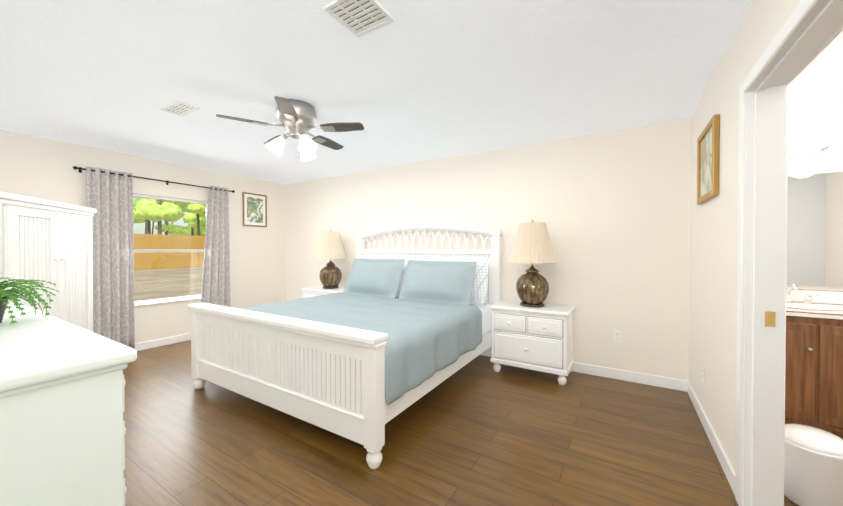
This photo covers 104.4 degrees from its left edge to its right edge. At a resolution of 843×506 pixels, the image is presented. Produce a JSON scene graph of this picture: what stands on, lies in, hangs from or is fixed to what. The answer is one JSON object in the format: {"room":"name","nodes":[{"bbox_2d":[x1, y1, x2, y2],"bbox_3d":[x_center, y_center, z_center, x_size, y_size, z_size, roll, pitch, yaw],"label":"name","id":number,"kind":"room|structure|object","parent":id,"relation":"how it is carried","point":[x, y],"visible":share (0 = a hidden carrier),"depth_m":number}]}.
{"room":"bedroom","nodes":[
{"label":"bedroom","id":0,"kind":"room"},
{"bbox_2d":[0,129,284,342],"bbox_3d":[-3.510,0.005,4.271,0.120,2.440,4.080,0,1,32],"label":"wall","id":1,"kind":"structure","parent":0,"point":[36,167],"depth_m":4.36},
{"bbox_2d":[73,166,234,348],"bbox_3d":[-3.346,0.102,4.306,0.123,2.145,1.738,0,1,32],"label":"curtains","id":2,"kind":"object","parent":1,"relation":"attached to","point":[109,196],"visible":0.81,"depth_m":3.90},
{"bbox_2d":[135,333,190,350],"bbox_3d":[-3.453,1.176,4.248,0.014,0.100,3.780,0,1,32],"label":"baseboard","id":3,"kind":"structure","parent":1,"relation":"attached to","point":[140,346],"depth_m":4.30},
{"bbox_2d":[133,194,207,306],"bbox_3d":[-3.420,-0.041,4.380,0.130,1.410,1.160,0,1,32],"label":"window","id":4,"kind":"structure","parent":1,"relation":"in","point":[162,300],"depth_m":4.42},
{"bbox_2d":[242,192,266,226],"bbox_3d":[-2.739,-0.706,5.381,0.022,0.540,0.410,0,1,32],"label":"picture","id":5,"kind":"object","parent":1,"relation":"attached to","point":[254,210],"visible":0.98,"depth_m":5.37},
{"bbox_2d":[0,0,842,183],"bbox_3d":[-0.264,-1.245,2.265,7.740,0.100,4.080,0,1,32],"label":"ceiling","id":6,"kind":"structure","parent":0,"point":[415,81],"depth_m":2.17},
{"bbox_2d":[160,100,200,116],"bbox_3d":[-1.998,-1.194,2.709,0.320,0.009,0.170,0,1,32],"label":"ceiling vent","id":7,"kind":"object","parent":6,"relation":"in","point":[180,108],"visible":1,"depth_m":2.70},
{"bbox_2d":[216,96,363,160],"bbox_3d":[-1.027,-0.994,2.722,1.080,0.409,1.068,0,1,32],"label":"fan","id":8,"kind":"object","parent":6,"relation":"hanging from","point":[296,119],"visible":1,"depth_m":2.61},
{"bbox_2d":[323,0,394,36],"bbox_3d":[-0.307,-1.184,1.623,0.250,0.009,0.250,0,1,32],"label":"ceiling vent","id":9,"kind":"object","parent":6,"relation":"in","point":[361,17],"visible":1,"depth_m":1.62},
{"bbox_2d":[123,340,798,505],"bbox_3d":[-0.264,1.275,2.290,7.740,0.060,4.080,0,1,32],"label":"floor","id":10,"kind":"structure","parent":0,"point":[478,430],"depth_m":2.08},
{"bbox_2d":[0,191,96,331],"bbox_3d":[-3.503,0.389,2.845,0.589,1.700,1.114,0,1,-17],"label":"armoire","id":11,"kind":"object","parent":10,"relation":"on","point":[46,241],"visible":0.48,"depth_m":2.86},
{"bbox_2d":[0,302,136,505],"bbox_3d":[-1.702,0.770,1.233,1.706,0.970,0.519,0,1,32],"label":"dresser","id":12,"kind":"object","parent":10,"relation":"on","point":[62,422],"visible":1,"depth_m":0.89},
{"bbox_2d":[0,277,58,324],"bbox_3d":[-1.681,0.187,1.242,0.524,0.192,0.428,0,1,32],"label":"plant","id":13,"kind":"object","parent":12,"relation":"on","point":[5,295],"visible":1,"depth_m":1.29},
{"bbox_2d":[301,286,344,297],"bbox_3d":[-1.380,0.874,4.911,0.764,0.690,0.484,0,1,32],"label":"nightstand","id":14,"kind":"object","parent":10,"relation":"on","point":[313,291],"visible":0.1,"depth_m":4.79},
{"bbox_2d":[314,229,346,288],"bbox_3d":[-1.368,0.084,4.922,0.485,0.885,0.485,0,1,32],"label":"lamp","id":15,"kind":"object","parent":14,"relation":"on","point":[330,246],"visible":1,"depth_m":4.79},
{"bbox_2d":[188,223,501,468],"bbox_3d":[-0.592,0.429,3.371,2.180,1.610,2.303,0,1,32],"label":"bed","id":16,"kind":"object","parent":10,"relation":"on","point":[375,346],"visible":1,"depth_m":2.62},
{"bbox_2d":[489,300,574,384],"bbox_3d":[1.134,0.889,3.368,0.764,0.690,0.484,0,1,32],"label":"nightstand","id":17,"kind":"object","parent":10,"relation":"on","point":[540,339],"visible":0.98,"depth_m":3.18},
{"bbox_2d":[508,220,557,306],"bbox_3d":[1.145,0.100,3.378,0.485,0.885,0.485,0,1,32],"label":"lamp","id":18,"kind":"object","parent":17,"relation":"on","point":[532,244],"visible":1,"depth_m":3.25},
{"bbox_2d":[784,424,842,505],"bbox_3d":[1.969,1.072,1.643,0.280,0.357,0.280,0,1,32],"label":"toilet","id":19,"kind":"object","parent":10,"relation":"on","point":[813,466],"visible":0.88,"depth_m":1.57},
{"bbox_2d":[785,284,842,438],"bbox_3d":[2.876,0.740,2.247,1.240,1.010,0.594,0,1,32],"label":"bathroom vanity","id":20,"kind":"object","parent":10,"relation":"on","point":[814,365],"visible":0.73,"depth_m":2.14},
{"bbox_2d":[285,92,842,380],"bbox_3d":[0.772,0.008,3.964,7.740,2.440,0.120,0,1,32],"label":"wall","id":21,"kind":"structure","parent":0,"point":[611,209],"depth_m":3.34},
{"bbox_2d":[480,348,685,391],"bbox_3d":[-0.038,1.174,4.395,5.680,0.100,0.014,0,1,32],"label":"baseboard","id":22,"kind":"structure","parent":21,"relation":"attached to","point":[668,383],"depth_m":3.14},
{"bbox_2d":[613,330,621,342],"bbox_3d":[1.914,0.816,3.195,0.072,0.116,0.008,0,1,32],"label":"electrical outlet","id":23,"kind":"object","parent":21,"relation":"attached to","point":[617,336],"visible":1,"depth_m":3.19},
{"bbox_2d":[786,143,842,286],"bbox_3d":[2.994,-0.281,2.419,1.120,1.070,0.179,0,1,32],"label":"bathroom mirror","id":24,"kind":"object","parent":21,"relation":"attached to","point":[814,229],"visible":0.54,"depth_m":2.50},
{"bbox_2d":[689,0,800,470],"bbox_3d":[1.400,0.036,1.185,0.120,2.440,3.960,0,1,32],"label":"wall","id":25,"kind":"structure","parent":0,"point":[713,286],"depth_m":1.96},
{"bbox_2d":[702,365,704,383],"bbox_3d":[2.057,0.884,2.386,0.008,0.116,0.072,0,1,32],"label":"electrical outlet","id":26,"kind":"object","parent":25,"relation":"attached to","point":[703,373],"visible":1,"depth_m":2.37},
{"bbox_2d":[697,114,719,204],"bbox_3d":[1.973,-0.615,2.258,0.030,0.500,0.520,0,1,32],"label":"picture","id":27,"kind":"object","parent":25,"relation":"attached to","point":[708,164],"visible":0.98,"depth_m":2.20},
{"bbox_2d":[686,380,734,494],"bbox_3d":[1.990,1.195,2.284,0.014,0.100,1.430,0,1,32],"label":"baseboard","id":28,"kind":"structure","parent":25,"relation":"attached to","point":[720,453],"depth_m":2.07},
{"bbox_2d":[735,0,842,505],"bbox_3d":[1.377,0.211,1.148,0.156,2.090,1.090,0,1,32],"label":"door frame","id":29,"kind":"structure","parent":25,"relation":"attached to","point":[809,32],"depth_m":1.54},
{"label":"outside","id":30,"kind":"structure","parent":0,"visible":0},
{"bbox_2d":[134,255,203,300],"bbox_3d":[-28.073,0.482,21.617,59.870,1.547,120.000,0,1,32],"label":"ground","id":31,"kind":"structure","parent":30,"point":[150,273],"depth_m":12.32},
{"bbox_2d":[134,234,204,269],"bbox_3d":[-19.178,-0.005,10.280,0.110,1.950,70.090,0,1,32],"label":"fence","id":32,"kind":"object","parent":31,"relation":"on","point":[155,241],"depth_m":18.27},
{"bbox_2d":[133,197,205,263],"bbox_3d":[-26.655,-5.630,19.444,19.906,12.957,41.897,0,1,32],"label":"trees","id":33,"kind":"object","parent":31,"relation":"on","point":[196,220],"depth_m":25.14}
]}

